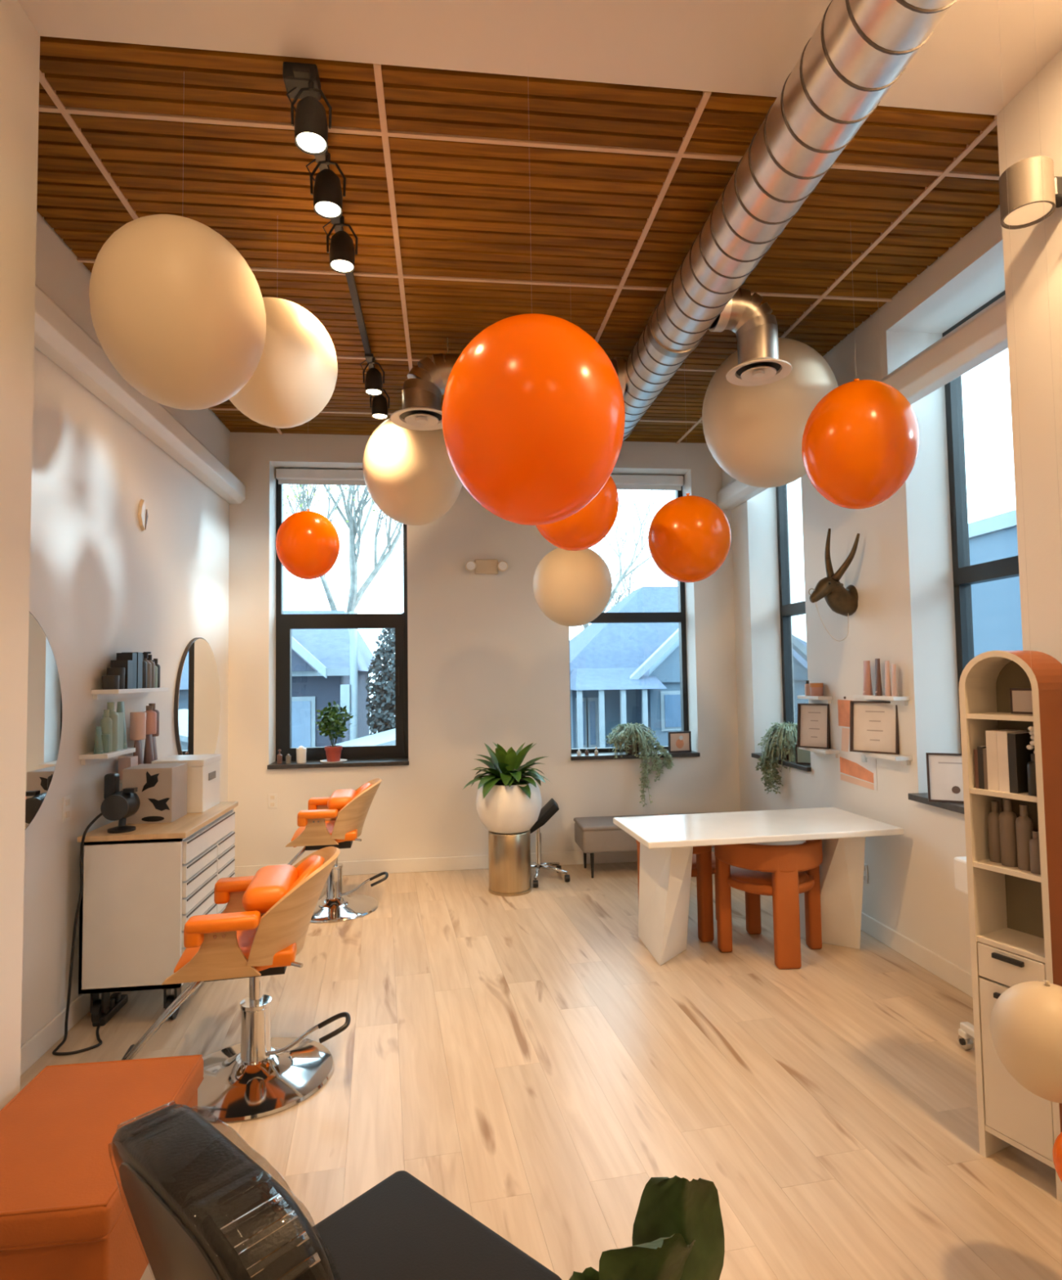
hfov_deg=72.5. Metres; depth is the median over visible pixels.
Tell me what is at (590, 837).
cushion
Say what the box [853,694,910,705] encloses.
shelf
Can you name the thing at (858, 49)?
spiral duct
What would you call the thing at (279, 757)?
bottle
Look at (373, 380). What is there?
track spotlight
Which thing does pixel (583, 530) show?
balloon
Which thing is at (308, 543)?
balloon
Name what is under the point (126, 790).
switch
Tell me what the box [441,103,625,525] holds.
balloon
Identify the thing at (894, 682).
tube
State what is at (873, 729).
framed certificate
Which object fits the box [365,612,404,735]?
conifer
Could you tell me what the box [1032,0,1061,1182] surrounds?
balloon
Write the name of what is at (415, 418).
diffuser
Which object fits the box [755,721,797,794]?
trailing plant
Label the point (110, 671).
jar
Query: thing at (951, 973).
baseboard
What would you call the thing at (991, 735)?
book
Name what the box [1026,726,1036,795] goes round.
vase
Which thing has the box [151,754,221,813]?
storage box
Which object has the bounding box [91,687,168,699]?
floating shelf
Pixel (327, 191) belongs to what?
track spotlight
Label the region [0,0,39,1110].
wall
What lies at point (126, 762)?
product box
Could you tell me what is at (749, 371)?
diffuser
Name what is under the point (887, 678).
tube
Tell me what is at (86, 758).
floating shelf
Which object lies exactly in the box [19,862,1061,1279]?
floor
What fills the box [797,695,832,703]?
shelf
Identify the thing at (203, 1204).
salon chair
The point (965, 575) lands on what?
window
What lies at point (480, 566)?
emergency light
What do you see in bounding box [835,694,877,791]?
print
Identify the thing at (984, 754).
book
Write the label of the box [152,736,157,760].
tube
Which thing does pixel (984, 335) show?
trim
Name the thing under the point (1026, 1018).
balloon
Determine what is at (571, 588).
balloon
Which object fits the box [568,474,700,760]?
window
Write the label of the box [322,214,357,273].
track spotlight
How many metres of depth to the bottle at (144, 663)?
4.01 m
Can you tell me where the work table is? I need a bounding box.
[613,807,903,965]
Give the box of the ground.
[368,705,395,734]
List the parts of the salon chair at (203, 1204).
panel, backrest, seat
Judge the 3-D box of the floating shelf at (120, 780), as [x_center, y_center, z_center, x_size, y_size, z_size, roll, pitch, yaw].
[-2.169,0.775,4.034,0.130,0.050,0.410,-1,-3,-7]
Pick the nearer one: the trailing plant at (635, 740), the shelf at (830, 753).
the shelf at (830, 753)
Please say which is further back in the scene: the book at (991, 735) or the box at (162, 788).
the box at (162, 788)
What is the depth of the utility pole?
12.83 m
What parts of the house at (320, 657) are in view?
pane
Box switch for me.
[123,786,137,793]
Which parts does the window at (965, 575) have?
sill, frame, meeting rail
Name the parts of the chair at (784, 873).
leg, leg, backrest, seat, leg, leg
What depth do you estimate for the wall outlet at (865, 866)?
4.43 m
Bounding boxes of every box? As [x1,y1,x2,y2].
[111,660,133,688]
[116,653,137,688]
[117,712,123,750]
[118,755,137,779]
[121,652,142,688]
[122,762,187,824]
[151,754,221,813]
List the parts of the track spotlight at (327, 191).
stem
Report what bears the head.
attached to the wall at (900, 569)
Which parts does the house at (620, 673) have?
porch post, pane, pane, porch post, porch post, porch post, pane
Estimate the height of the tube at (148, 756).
0.220 m
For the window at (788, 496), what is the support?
in the wall at (900, 569)
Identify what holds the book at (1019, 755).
on the bookcase at (1008, 941)
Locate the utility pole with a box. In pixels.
[340,611,358,740]
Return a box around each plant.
[315,700,353,763]
[462,742,549,834]
[568,1175,724,1279]
[604,722,674,806]
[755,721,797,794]
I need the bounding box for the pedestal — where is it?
[488,829,532,896]
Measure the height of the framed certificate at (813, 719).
0.306 m
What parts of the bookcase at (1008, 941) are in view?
handle, shelf, shelf, shelf, handle, shelf, drawer, cabinet door, panel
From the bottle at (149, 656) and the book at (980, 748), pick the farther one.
the bottle at (149, 656)
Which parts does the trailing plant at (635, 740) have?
pot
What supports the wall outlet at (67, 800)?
attached to the wall at (102, 586)
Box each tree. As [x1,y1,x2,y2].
[283,484,402,613]
[580,489,664,629]
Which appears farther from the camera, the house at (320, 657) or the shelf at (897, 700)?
the house at (320, 657)
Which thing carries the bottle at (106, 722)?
on the floating shelf at (86, 758)
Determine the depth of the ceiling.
2.84 m
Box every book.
[973,749,979,788]
[977,746,986,789]
[982,748,988,789]
[985,728,1011,791]
[996,729,1026,792]
[1007,732,1034,793]
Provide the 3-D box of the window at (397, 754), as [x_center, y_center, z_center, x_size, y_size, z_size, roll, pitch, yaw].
[-1.611,-0.216,6.153,1.132,2.537,0.340,-1,-3,-7]
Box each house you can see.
[283,610,381,747]
[569,586,681,748]
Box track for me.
[282,61,374,368]
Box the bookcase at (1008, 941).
[959,650,1061,1202]
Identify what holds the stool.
on the floor
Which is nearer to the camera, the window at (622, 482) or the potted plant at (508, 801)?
the potted plant at (508, 801)
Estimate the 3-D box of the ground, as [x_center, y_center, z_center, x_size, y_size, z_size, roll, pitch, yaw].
[-4.459,4.205,37.848,80.000,0.100,63.450,-1,-3,-7]
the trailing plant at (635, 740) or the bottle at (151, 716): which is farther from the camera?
the trailing plant at (635, 740)
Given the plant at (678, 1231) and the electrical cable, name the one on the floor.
the plant at (678, 1231)
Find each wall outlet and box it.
[62,794,71,822]
[267,793,277,808]
[862,863,867,884]
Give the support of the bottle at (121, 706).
on the floating shelf at (86, 758)
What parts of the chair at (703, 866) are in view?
leg, backrest, seat, leg, leg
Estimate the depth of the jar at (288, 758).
5.95 m
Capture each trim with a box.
[34,284,245,503]
[717,294,1008,510]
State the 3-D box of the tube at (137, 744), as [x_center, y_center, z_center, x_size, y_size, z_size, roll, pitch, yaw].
[-2.151,0.646,3.961,0.065,0.200,0.065,-3,-4,38]
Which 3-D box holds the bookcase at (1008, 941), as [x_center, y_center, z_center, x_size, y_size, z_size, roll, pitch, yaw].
[1.602,0.864,2.357,0.199,1.660,0.254,1,-3,-26]
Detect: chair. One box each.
[107,1100,561,1279]
[121,846,351,1122]
[284,777,388,923]
[635,814,716,942]
[714,839,822,968]
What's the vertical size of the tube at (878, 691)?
0.215 m
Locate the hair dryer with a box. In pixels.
[100,773,140,833]
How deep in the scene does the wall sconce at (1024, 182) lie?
2.32 m
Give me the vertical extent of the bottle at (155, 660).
0.170 m
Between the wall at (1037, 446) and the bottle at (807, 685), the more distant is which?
the bottle at (807, 685)
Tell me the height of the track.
0.062 m
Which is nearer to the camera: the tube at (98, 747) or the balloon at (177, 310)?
the balloon at (177, 310)
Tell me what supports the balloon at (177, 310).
hanging from the ceiling
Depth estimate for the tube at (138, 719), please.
3.94 m
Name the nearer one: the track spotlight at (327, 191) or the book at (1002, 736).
the book at (1002, 736)
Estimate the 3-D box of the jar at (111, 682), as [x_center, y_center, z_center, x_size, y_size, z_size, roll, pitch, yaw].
[-2.125,0.215,3.660,0.078,0.070,0.078,-1,-3,-7]
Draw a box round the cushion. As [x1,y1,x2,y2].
[574,822,714,853]
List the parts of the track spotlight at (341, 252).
stem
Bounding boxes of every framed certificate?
[796,703,831,749]
[849,700,899,755]
[925,752,964,803]
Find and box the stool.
[529,798,569,887]
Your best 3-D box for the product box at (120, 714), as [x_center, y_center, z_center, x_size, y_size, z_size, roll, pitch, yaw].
[-2.128,0.468,3.709,0.048,0.190,0.068,-1,-3,-7]
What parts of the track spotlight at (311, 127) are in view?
stem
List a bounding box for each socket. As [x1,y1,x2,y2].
[65,810,70,817]
[66,798,70,805]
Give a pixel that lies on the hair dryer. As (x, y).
(117, 805)
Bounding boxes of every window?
[266,468,408,769]
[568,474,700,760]
[751,477,811,771]
[907,290,1019,813]
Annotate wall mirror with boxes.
[25,611,62,829]
[173,637,220,755]
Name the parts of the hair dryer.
handle, stand post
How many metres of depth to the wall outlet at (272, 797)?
5.87 m
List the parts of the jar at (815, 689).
lid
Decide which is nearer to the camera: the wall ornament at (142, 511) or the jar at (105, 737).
the jar at (105, 737)
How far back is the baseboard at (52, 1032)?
3.19 m
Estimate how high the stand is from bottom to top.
0.800 m
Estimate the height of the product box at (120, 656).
0.190 m
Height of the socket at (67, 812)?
0.028 m
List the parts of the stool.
arm, arm, seat, arm, arm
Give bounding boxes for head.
[808,528,859,640]
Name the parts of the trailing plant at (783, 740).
pot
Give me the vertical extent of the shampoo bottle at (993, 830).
0.200 m
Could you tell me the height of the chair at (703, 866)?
0.655 m
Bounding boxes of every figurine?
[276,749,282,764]
[594,746,598,755]
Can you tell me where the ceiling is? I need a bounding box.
[17,0,1061,444]
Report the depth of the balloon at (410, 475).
4.72 m
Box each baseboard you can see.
[20,993,101,1075]
[233,847,714,876]
[861,912,972,997]
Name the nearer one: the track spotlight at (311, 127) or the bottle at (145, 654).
the track spotlight at (311, 127)
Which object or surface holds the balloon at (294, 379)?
hanging from the ceiling
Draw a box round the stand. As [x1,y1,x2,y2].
[954,856,974,1049]
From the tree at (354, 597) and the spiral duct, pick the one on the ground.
the tree at (354, 597)
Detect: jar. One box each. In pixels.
[101,733,109,753]
[102,675,119,689]
[106,667,124,688]
[285,753,291,764]
[296,746,306,763]
[809,683,823,696]
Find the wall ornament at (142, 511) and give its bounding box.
[137,498,147,531]
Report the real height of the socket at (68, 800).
0.028 m
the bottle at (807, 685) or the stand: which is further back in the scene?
the bottle at (807, 685)
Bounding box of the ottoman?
[0,1054,203,1279]
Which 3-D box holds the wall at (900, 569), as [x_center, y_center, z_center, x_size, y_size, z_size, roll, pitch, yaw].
[2.177,-0.080,4.469,0.440,3.777,3.935,-1,-3,-7]
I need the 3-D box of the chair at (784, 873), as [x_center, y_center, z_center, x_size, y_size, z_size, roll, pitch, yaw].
[1.382,1.461,4.174,0.557,0.655,0.557,-3,-4,37]
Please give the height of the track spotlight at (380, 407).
0.228 m
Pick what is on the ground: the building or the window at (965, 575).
the building
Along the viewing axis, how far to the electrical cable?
3.29 m
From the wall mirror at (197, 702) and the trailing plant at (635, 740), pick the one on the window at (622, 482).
the trailing plant at (635, 740)
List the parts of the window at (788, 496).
sill, frame, meeting rail, pane, pane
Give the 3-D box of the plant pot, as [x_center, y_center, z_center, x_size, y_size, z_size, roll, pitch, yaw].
[-0.166,1.253,5.461,0.496,0.365,0.496,-1,-3,-7]
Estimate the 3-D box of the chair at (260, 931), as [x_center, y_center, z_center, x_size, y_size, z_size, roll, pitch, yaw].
[-1.185,1.325,2.930,0.889,0.882,0.620,0,-3,-13]
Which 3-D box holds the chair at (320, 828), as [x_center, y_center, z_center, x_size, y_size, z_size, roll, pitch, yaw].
[-1.448,1.435,5.065,0.889,0.882,0.620,0,-3,-10]
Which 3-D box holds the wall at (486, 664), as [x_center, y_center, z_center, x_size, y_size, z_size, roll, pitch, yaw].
[-0.349,0.051,6.329,5.020,3.777,0.360,-1,-3,-7]
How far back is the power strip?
3.48 m
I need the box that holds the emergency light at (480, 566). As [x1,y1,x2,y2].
[465,559,508,574]
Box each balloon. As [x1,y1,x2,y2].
[88,71,266,409]
[229,297,337,427]
[275,508,339,579]
[362,417,462,525]
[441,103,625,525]
[533,547,612,626]
[536,319,618,551]
[648,364,731,582]
[702,337,838,488]
[801,237,919,509]
[990,10,1061,1103]
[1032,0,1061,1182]
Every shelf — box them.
[79,747,135,764]
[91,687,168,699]
[119,779,122,788]
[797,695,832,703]
[799,746,839,757]
[851,751,912,765]
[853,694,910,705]
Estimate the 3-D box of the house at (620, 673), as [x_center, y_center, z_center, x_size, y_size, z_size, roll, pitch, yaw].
[3.876,0.512,19.540,7.800,5.200,9.100,-1,-3,-7]
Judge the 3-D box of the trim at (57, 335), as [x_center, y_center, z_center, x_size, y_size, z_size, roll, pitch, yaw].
[-2.196,-1.312,4.090,0.130,0.195,3.785,-1,-3,-7]
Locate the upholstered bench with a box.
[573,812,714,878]
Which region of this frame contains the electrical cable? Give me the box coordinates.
[52,813,102,1055]
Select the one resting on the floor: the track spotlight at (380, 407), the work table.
the work table
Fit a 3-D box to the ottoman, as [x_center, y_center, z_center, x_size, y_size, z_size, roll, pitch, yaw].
[-1.190,1.485,1.870,0.460,0.457,0.650,-1,-3,-7]
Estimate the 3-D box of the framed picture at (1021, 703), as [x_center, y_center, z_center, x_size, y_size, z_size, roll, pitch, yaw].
[1.623,0.201,2.369,0.014,0.085,0.100,1,-3,-26]
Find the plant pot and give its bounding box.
[475,778,542,834]
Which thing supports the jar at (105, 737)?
on the floating shelf at (86, 758)
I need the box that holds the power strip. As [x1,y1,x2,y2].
[92,992,128,1026]
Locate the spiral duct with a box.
[390,0,956,443]
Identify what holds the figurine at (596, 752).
on the window at (622, 482)
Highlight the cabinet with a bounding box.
[77,801,238,1022]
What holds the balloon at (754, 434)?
hanging from the ceiling
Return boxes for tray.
[954,856,968,894]
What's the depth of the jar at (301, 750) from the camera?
5.96 m
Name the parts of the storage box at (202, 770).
lid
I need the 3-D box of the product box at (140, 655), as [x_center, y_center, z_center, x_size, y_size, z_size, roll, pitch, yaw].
[-2.155,0.165,3.910,0.084,0.195,0.059,-1,-3,-7]
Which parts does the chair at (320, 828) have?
plate, seat, plate, pump lever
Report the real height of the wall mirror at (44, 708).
1.000 m
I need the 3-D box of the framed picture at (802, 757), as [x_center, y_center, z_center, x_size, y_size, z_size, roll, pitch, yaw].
[2.009,0.828,5.231,0.180,0.140,0.017,-3,-4,36]
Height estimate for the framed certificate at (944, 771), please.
0.246 m
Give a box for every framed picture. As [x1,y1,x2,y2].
[795,744,810,764]
[1009,688,1032,714]
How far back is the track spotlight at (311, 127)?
2.38 m
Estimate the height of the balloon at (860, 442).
1.319 m
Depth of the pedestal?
5.30 m
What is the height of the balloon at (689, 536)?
1.521 m
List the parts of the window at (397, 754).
sill, meeting rail, sash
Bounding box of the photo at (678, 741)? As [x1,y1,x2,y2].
[667,731,691,752]
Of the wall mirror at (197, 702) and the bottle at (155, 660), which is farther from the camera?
the wall mirror at (197, 702)
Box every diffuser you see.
[390,406,442,430]
[725,356,791,386]
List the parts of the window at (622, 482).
meeting rail, sill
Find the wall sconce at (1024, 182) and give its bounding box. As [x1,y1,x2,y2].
[999,155,1061,229]
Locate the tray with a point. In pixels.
(960, 863)
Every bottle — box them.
[100,709,112,751]
[102,702,118,751]
[142,652,151,688]
[142,653,146,688]
[146,654,155,688]
[151,660,157,688]
[153,658,159,688]
[804,680,810,695]
[987,800,1000,862]
[999,798,1017,866]
[1015,804,1033,871]
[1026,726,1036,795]
[1029,831,1040,874]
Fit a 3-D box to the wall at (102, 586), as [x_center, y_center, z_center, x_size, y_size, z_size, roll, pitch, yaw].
[-2.331,-0.037,3.933,0.200,3.777,3.935,-1,-3,-7]
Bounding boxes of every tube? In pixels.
[93,726,103,754]
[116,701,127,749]
[129,711,146,740]
[133,739,143,764]
[142,734,154,764]
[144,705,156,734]
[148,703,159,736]
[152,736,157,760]
[862,660,873,695]
[875,658,882,695]
[884,660,891,696]
[891,664,897,696]
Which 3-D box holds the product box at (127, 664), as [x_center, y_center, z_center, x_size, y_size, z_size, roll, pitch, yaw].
[-2.140,0.181,3.785,0.084,0.150,0.059,-1,-3,-7]
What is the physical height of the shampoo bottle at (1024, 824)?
0.205 m
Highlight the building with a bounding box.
[968,509,1022,657]
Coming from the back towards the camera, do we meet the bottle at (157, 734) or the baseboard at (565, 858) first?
the baseboard at (565, 858)
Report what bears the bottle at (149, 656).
on the floating shelf at (140, 692)
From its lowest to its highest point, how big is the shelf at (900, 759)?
0.050 m
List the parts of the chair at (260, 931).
plate, seat, plate, pump lever, recline knob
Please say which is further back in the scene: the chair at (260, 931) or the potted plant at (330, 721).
the potted plant at (330, 721)
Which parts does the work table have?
leg, leg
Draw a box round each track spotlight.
[286,66,332,155]
[306,149,346,218]
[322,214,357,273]
[360,353,384,395]
[369,389,389,419]
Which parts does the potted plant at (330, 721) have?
pot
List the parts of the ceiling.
panel, panel, panel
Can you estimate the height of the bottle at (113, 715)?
0.245 m
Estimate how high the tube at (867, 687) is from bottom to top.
0.205 m
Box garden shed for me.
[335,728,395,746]
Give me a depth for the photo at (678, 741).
6.35 m
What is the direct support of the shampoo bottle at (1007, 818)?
on the bookcase at (1008, 941)
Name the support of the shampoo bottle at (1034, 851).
on the bookcase at (1008, 941)
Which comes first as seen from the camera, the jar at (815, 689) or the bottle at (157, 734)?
the bottle at (157, 734)
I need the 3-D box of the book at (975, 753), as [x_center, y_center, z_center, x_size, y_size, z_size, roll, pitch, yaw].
[1.549,0.434,2.461,0.110,0.130,0.011,1,-3,-26]
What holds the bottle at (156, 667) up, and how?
on the floating shelf at (140, 692)
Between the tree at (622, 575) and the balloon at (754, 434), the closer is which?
the balloon at (754, 434)
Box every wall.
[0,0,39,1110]
[21,211,229,1045]
[227,431,740,866]
[721,204,1004,973]
[996,48,1061,663]

